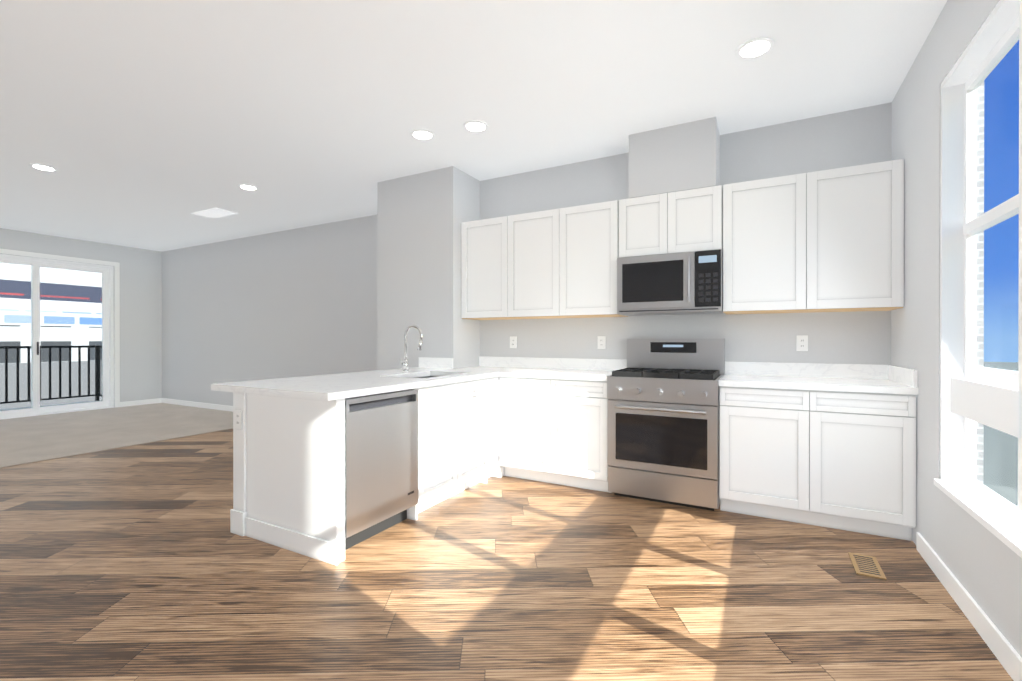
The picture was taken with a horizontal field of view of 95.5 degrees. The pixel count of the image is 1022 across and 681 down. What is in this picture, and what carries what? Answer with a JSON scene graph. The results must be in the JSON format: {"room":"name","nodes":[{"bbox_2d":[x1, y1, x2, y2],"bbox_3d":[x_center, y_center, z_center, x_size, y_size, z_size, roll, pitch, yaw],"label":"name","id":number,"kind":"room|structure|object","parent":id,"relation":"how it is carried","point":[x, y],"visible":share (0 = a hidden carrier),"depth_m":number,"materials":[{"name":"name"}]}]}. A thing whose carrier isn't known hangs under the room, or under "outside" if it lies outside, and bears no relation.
{"room":"kitchen","nodes":[
{"label":"kitchen","id":0,"kind":"room"},
{"bbox_2d":[0,228,161,407],"bbox_3d":[-8.352,-0.234,5.398,0.200,2.820,7.450,0,0,28],"label":"wall","id":1,"kind":"structure","parent":0,"point":[140,324],"depth_m":8.24,"materials":[{"name":"grey paint"}]},
{"bbox_2d":[0,254,113,419],"bbox_3d":[-7.357,-0.054,7.179,0.120,2.441,1.922,0,0,28],"label":"sliding door","id":2,"kind":"structure","parent":1,"relation":"in","point":[107,358],"depth_m":7.44,"materials":[{"name":"white plastic"}]},
{"bbox_2d":[0,248,119,407],"bbox_3d":[-7.288,-0.088,7.142,0.015,2.520,2.070,0,0,28],"label":"door frame","id":3,"kind":"structure","parent":1,"relation":"attached to","point":[116,265],"depth_m":8.00,"materials":[{"name":"white wood"}]},
{"bbox_2d":[120,398,160,406],"bbox_3d":[-6.652,1.119,8.324,0.014,0.100,0.610,0,0,28],"label":"baseboard","id":4,"kind":"structure","parent":1,"relation":"attached to","point":[158,400],"depth_m":8.32,"materials":[{"name":"white wood"}]},
{"bbox_2d":[0,403,232,467],"bbox_3d":[-6.747,1.222,4.534,3.850,0.112,7.750,0,0,28],"label":"floor carpet","id":5,"kind":"object","parent":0,"point":[31,439],"visible":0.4,"depth_m":6.06,"materials":[{"name":"beige carpet"}]},
{"bbox_2d":[162,215,377,405],"bbox_3d":[-3.775,-0.238,7.244,6.500,2.820,0.150,0,0,28],"label":"wall","id":6,"kind":"structure","parent":0,"point":[299,302],"depth_m":7.12,"materials":[{"name":"grey paint"}]},
{"bbox_2d":[161,398,232,411],"bbox_3d":[-3.727,1.122,7.126,6.300,0.100,0.017,0,0,28],"label":"baseboard","id":7,"kind":"structure","parent":6,"relation":"attached to","point":[163,400],"depth_m":8.03,"materials":[{"name":"white wood"}]},
{"bbox_2d":[377,166,479,369],"bbox_3d":[-0.712,-0.233,5.067,0.960,2.820,1.070,0,0,28],"label":"wall","id":8,"kind":"structure","parent":0,"point":[422,217],"depth_m":4.57,"materials":[{"name":"grey paint"}]},
{"bbox_2d":[0,0,946,251],"bbox_3d":[-3.601,-1.688,2.828,11.000,0.100,7.750,0,0,28],"label":"ceiling","id":9,"kind":"structure","parent":0,"point":[148,124],"depth_m":3.03,"materials":[{"name":"white paint"}]},
{"bbox_2d":[29,163,57,171],"bbox_3d":[-4.426,-1.637,4.394,0.190,0.009,0.190,0,0,28],"label":"recessed light","id":10,"kind":"object","parent":9,"relation":"in","point":[43,167],"visible":0.96,"depth_m":4.38,"materials":[{"name":"white plastic"}]},
{"bbox_2d":[191,208,237,218],"bbox_3d":[-3.826,-1.641,5.990,0.540,0.009,0.280,0,0,28],"label":"ceiling vent","id":11,"kind":"object","parent":9,"relation":"in","point":[213,213],"visible":1,"depth_m":5.97,"materials":[{"name":"white metal"}]},
{"bbox_2d":[238,184,257,190],"bbox_3d":[-2.811,-1.638,4.965,0.190,0.009,0.190,0,0,28],"label":"recessed light","id":12,"kind":"object","parent":9,"relation":"in","point":[248,187],"visible":0.98,"depth_m":4.95,"materials":[{"name":"white plastic"}]},
{"bbox_2d":[410,129,434,139],"bbox_3d":[-0.704,-1.635,3.690,0.190,0.009,0.190,0,0,28],"label":"recessed light","id":13,"kind":"object","parent":9,"relation":"in","point":[421,134],"visible":0.92,"depth_m":3.67,"materials":[{"name":"white plastic"}]},
{"bbox_2d":[463,120,487,132],"bbox_3d":[-0.270,-1.635,3.547,0.190,0.009,0.190,0,0,28],"label":"recessed light","id":14,"kind":"object","parent":9,"relation":"in","point":[475,126],"visible":1,"depth_m":3.53,"materials":[{"name":"white plastic"}]},
{"bbox_2d":[736,37,773,59],"bbox_3d":[1.365,-1.633,2.596,0.190,0.009,0.190,0,0,28],"label":"recessed light","id":15,"kind":"object","parent":9,"relation":"in","point":[755,48],"visible":1,"depth_m":2.59,"materials":[{"name":"white plastic"}]},
{"bbox_2d":[0,429,1012,680],"bbox_3d":[-1.907,1.234,1.920,7.150,0.100,7.750,0,0,28],"label":"floor","id":16,"kind":"structure","parent":0,"point":[136,563],"depth_m":2.17,"materials":[{"name":"brown wood"}]},
{"bbox_2d":[230,387,425,565],"bbox_3d":[-1.146,0.745,2.974,0.892,0.872,0.737,0,0,28],"label":"base cabinet","id":17,"kind":"object","parent":16,"relation":"on","point":[288,473],"depth_m":2.64,"materials":[{"name":"white wood"}]},
{"bbox_2d":[345,389,417,549],"bbox_3d":[-1.122,0.750,2.967,0.855,0.862,0.592,0,0,28],"label":"dishwasher","id":18,"kind":"object","parent":16,"relation":"on","point":[381,462],"visible":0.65,"depth_m":2.73,"materials":[{"name":"silver metal"}]},
{"bbox_2d":[426,378,489,508],"bbox_3d":[-0.786,0.743,3.640,0.892,0.872,0.897,0,0,28],"label":"base cabinet","id":19,"kind":"object","parent":16,"relation":"on","point":[457,414],"depth_m":3.42,"materials":[{"name":"white wood"}]},
{"bbox_2d":[211,357,452,393],"bbox_3d":[-1.079,0.236,3.820,0.460,0.140,2.413,0,0,28],"label":"countertop","id":20,"kind":"structure","parent":19,"relation":"on","point":[248,387],"depth_m":2.86,"materials":[{"name":"white stone"}]},
{"bbox_2d":[400,325,422,371],"bbox_3d":[-0.836,0.067,3.857,0.212,0.396,0.120,0,0,28],"label":"faucet","id":21,"kind":"object","parent":20,"relation":"on","point":[404,363],"visible":1,"depth_m":3.90,"materials":[{"name":"silver metal"}]},
{"bbox_2d":[299,356,502,400],"bbox_3d":[-0.437,0.236,3.473,0.180,0.140,2.413,0,0,28],"label":"countertop","id":22,"kind":"structure","parent":19,"relation":"on","point":[328,387],"depth_m":3.26,"materials":[{"name":"white stone"}]},
{"bbox_2d":[413,376,437,377],"bbox_3d":[-0.660,0.414,3.660,0.454,0.212,0.644,0,0,28],"label":"sink","id":23,"kind":"object","parent":22,"relation":"in","point":[425,377],"visible":0.02,"depth_m":3.99,"materials":[{"name":"silver metal"}]},
{"bbox_2d":[491,377,503,477],"bbox_3d":[-0.207,0.742,4.381,0.577,0.873,0.598,0,0,28],"label":"base cabinet","id":24,"kind":"object","parent":16,"relation":"on","point":[498,471],"visible":0.07,"depth_m":3.99,"materials":[{"name":"white wood"}]},
{"bbox_2d":[499,377,610,492],"bbox_3d":[0.463,0.743,4.008,0.948,0.873,0.618,0,0,28],"label":"base cabinet","id":25,"kind":"object","parent":16,"relation":"on","point":[554,431],"visible":0.9,"depth_m":3.73,"materials":[{"name":"white wood"}]},
{"bbox_2d":[503,357,626,380],"bbox_3d":[0.469,0.235,3.989,0.924,0.140,0.643,0,0,28],"label":"countertop","id":26,"kind":"structure","parent":25,"relation":"on","point":[524,367],"depth_m":4.14,"materials":[{"name":"white stone"}]},
{"bbox_2d":[607,339,724,510],"bbox_3d":[1.194,0.583,3.553,0.760,1.195,0.696,0,0,28],"label":"range","id":27,"kind":"object","parent":16,"relation":"on","point":[663,419],"visible":1,"depth_m":3.32,"materials":[{"name":"silver metal"}]},
{"bbox_2d":[719,386,915,540],"bbox_3d":[2.013,0.745,3.171,1.033,0.873,0.618,0,0,28],"label":"base cabinet","id":28,"kind":"object","parent":16,"relation":"on","point":[840,460],"visible":1,"depth_m":2.88,"materials":[{"name":"white wood"}]},
{"bbox_2d":[719,361,918,394],"bbox_3d":[2.006,0.237,3.159,1.038,0.140,0.643,0,0,28],"label":"countertop","id":29,"kind":"structure","parent":28,"relation":"on","point":[878,378],"depth_m":3.18,"materials":[{"name":"white stone"}]},
{"bbox_2d":[848,552,886,579],"bbox_3d":[1.865,1.179,2.434,0.120,0.006,0.260,0,0,28],"label":"floor vent","id":30,"kind":"object","parent":16,"relation":"in","point":[866,565],"visible":1,"depth_m":2.42,"materials":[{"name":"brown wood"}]},
{"bbox_2d":[629,117,719,197],"bbox_3d":[1.304,-1.389,3.703,0.640,0.502,0.350,0,0,28],"label":"wall","id":31,"kind":"structure","parent":0,"point":[680,157],"depth_m":3.54,"materials":[{"name":"grey paint"}]},
{"bbox_2d":[480,102,891,364],"bbox_3d":[1.273,-0.231,4.007,3.540,2.820,0.150,0,0,28],"label":"wall","id":32,"kind":"structure","parent":0,"point":[859,136],"depth_m":3.64,"materials":[{"name":"grey paint"}]},
{"bbox_2d":[461,215,512,319],"bbox_3d":[-0.148,-0.676,4.488,0.569,0.924,0.348,0,0,28],"label":"upper cabinet","id":33,"kind":"object","parent":32,"relation":"attached to","point":[486,244],"depth_m":4.34,"materials":[{"name":"white wood"}]},
{"bbox_2d":[510,336,516,347],"bbox_3d":[0.021,0.018,4.593,0.072,0.116,0.008,0,0,28],"label":"electrical outlet","id":34,"kind":"object","parent":32,"relation":"attached to","point":[513,341],"visible":1,"depth_m":4.59,"materials":[{"name":"white plastic"}]},
{"bbox_2d":[513,208,572,318],"bbox_3d":[0.273,-0.675,4.261,0.628,0.924,0.348,0,0,28],"label":"upper cabinet","id":35,"kind":"object","parent":32,"relation":"attached to","point":[555,263],"depth_m":4.08,"materials":[{"name":"white wood"}]},
{"bbox_2d":[565,200,626,317],"bbox_3d":[0.694,-0.675,4.034,0.568,0.924,0.348,0,0,28],"label":"upper cabinet","id":36,"kind":"object","parent":32,"relation":"attached to","point":[591,230],"depth_m":3.86,"materials":[{"name":"white wood"}]},
{"bbox_2d":[598,336,605,348],"bbox_3d":[0.813,0.019,4.165,0.072,0.116,0.008,0,0,28],"label":"electrical outlet","id":37,"kind":"object","parent":32,"relation":"attached to","point":[601,342],"visible":1,"depth_m":4.16,"materials":[{"name":"white plastic"}]},
{"bbox_2d":[619,185,722,257],"bbox_3d":[1.284,-0.901,3.714,0.760,0.471,0.348,0,0,28],"label":"upper cabinet","id":38,"kind":"object","parent":32,"relation":"attached to","point":[691,220],"visible":0.88,"depth_m":3.54,"materials":[{"name":"white wood"}]},
{"bbox_2d":[617,249,724,315],"bbox_3d":[1.261,-0.436,3.670,0.760,0.445,0.446,0,0,28],"label":"microwave","id":39,"kind":"object","parent":38,"relation":"attached to","point":[687,283],"visible":1,"depth_m":3.50,"materials":[{"name":"silver metal"}]},
{"bbox_2d":[796,335,807,350],"bbox_3d":[2.159,0.020,3.438,0.072,0.116,0.008,0,0,28],"label":"electrical outlet","id":40,"kind":"object","parent":32,"relation":"attached to","point":[802,343],"visible":1,"depth_m":3.44,"materials":[{"name":"white plastic"}]},
{"bbox_2d":[723,159,903,314],"bbox_3d":[2.078,-0.670,3.286,1.030,0.930,0.348,0,0,28],"label":"upper cabinet","id":41,"kind":"object","parent":32,"relation":"attached to","point":[830,240],"visible":1,"depth_m":3.11,"materials":[{"name":"white wood"}]},
{"bbox_2d":[891,0,1021,656],"bbox_3d":[1.013,-0.222,0.084,0.130,2.820,7.300,0,0,28],"label":"wall","id":42,"kind":"structure","parent":0,"point":[982,563],"depth_m":2.42,"materials":[{"name":"grey paint"}]},
{"bbox_2d":[916,532,1021,680],"bbox_3d":[0.799,1.139,-0.155,0.017,0.100,6.310,0,0,28],"label":"baseboard","id":43,"kind":"structure","parent":42,"relation":"attached to","point":[1006,654],"depth_m":1.91,"materials":[{"name":"white wood"}]},
{"bbox_2d":[934,0,1021,557],"bbox_3d":[1.685,-0.280,1.358,0.152,2.006,2.156,0,0,28],"label":"windows","id":44,"kind":"structure","parent":42,"relation":"in","point":[971,393],"depth_m":2.23,"materials":[{"name":"white plastic"}]},
{"label":"outside","id":45,"kind":"structure","parent":0,"visible":0},
{"bbox_2d":[0,401,98,410],"bbox_3d":[-8.177,1.291,7.568,1.550,0.200,2.830,0,0,28],"label":"balcony slab","id":46,"kind":"object","parent":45,"point":[45,405],"depth_m":8.48,"materials":[{"name":"grey concrete"}]},
{"bbox_2d":[0,345,95,403],"bbox_3d":[-8.814,0.645,7.911,0.050,1.090,2.840,0,0,28],"label":"balcony railing","id":47,"kind":"object","parent":46,"relation":"on","point":[6,348],"depth_m":8.51,"materials":[{"name":"black metal"}]},
{"bbox_2d":[96,345,101,400],"bbox_3d":[-7.476,0.643,8.774,1.465,1.090,0.050,0,0,28],"label":"balcony railing","id":48,"kind":"object","parent":46,"relation":"on","point":[97,394],"depth_m":9.11,"materials":[{"name":"black metal"}]},
{"bbox_2d":[983,362,1017,506],"bbox_3d":[2.619,7.281,3.212,400.000,0.200,400.000,0,0,28],"label":"ground","id":49,"kind":"structure","parent":45,"point":[1002,458],"depth_m":27.54,"materials":[{"name":"grey"}]},
{"bbox_2d":[0,262,101,408],"bbox_3d":[-27.104,-3.838,11.283,8.000,22.000,46.000,0,0,28],"label":"building","id":50,"kind":"structure","parent":49,"relation":"on","point":[74,316],"depth_m":18.77,"materials":[{"name":"white"}]},
{"bbox_2d":[976,81,983,483],"bbox_3d":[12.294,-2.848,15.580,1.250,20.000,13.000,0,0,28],"label":"building","id":51,"kind":"structure","parent":49,"relation":"on","point":[980,271],"depth_m":9.59,"materials":[{"name":"brick"}]}
]}

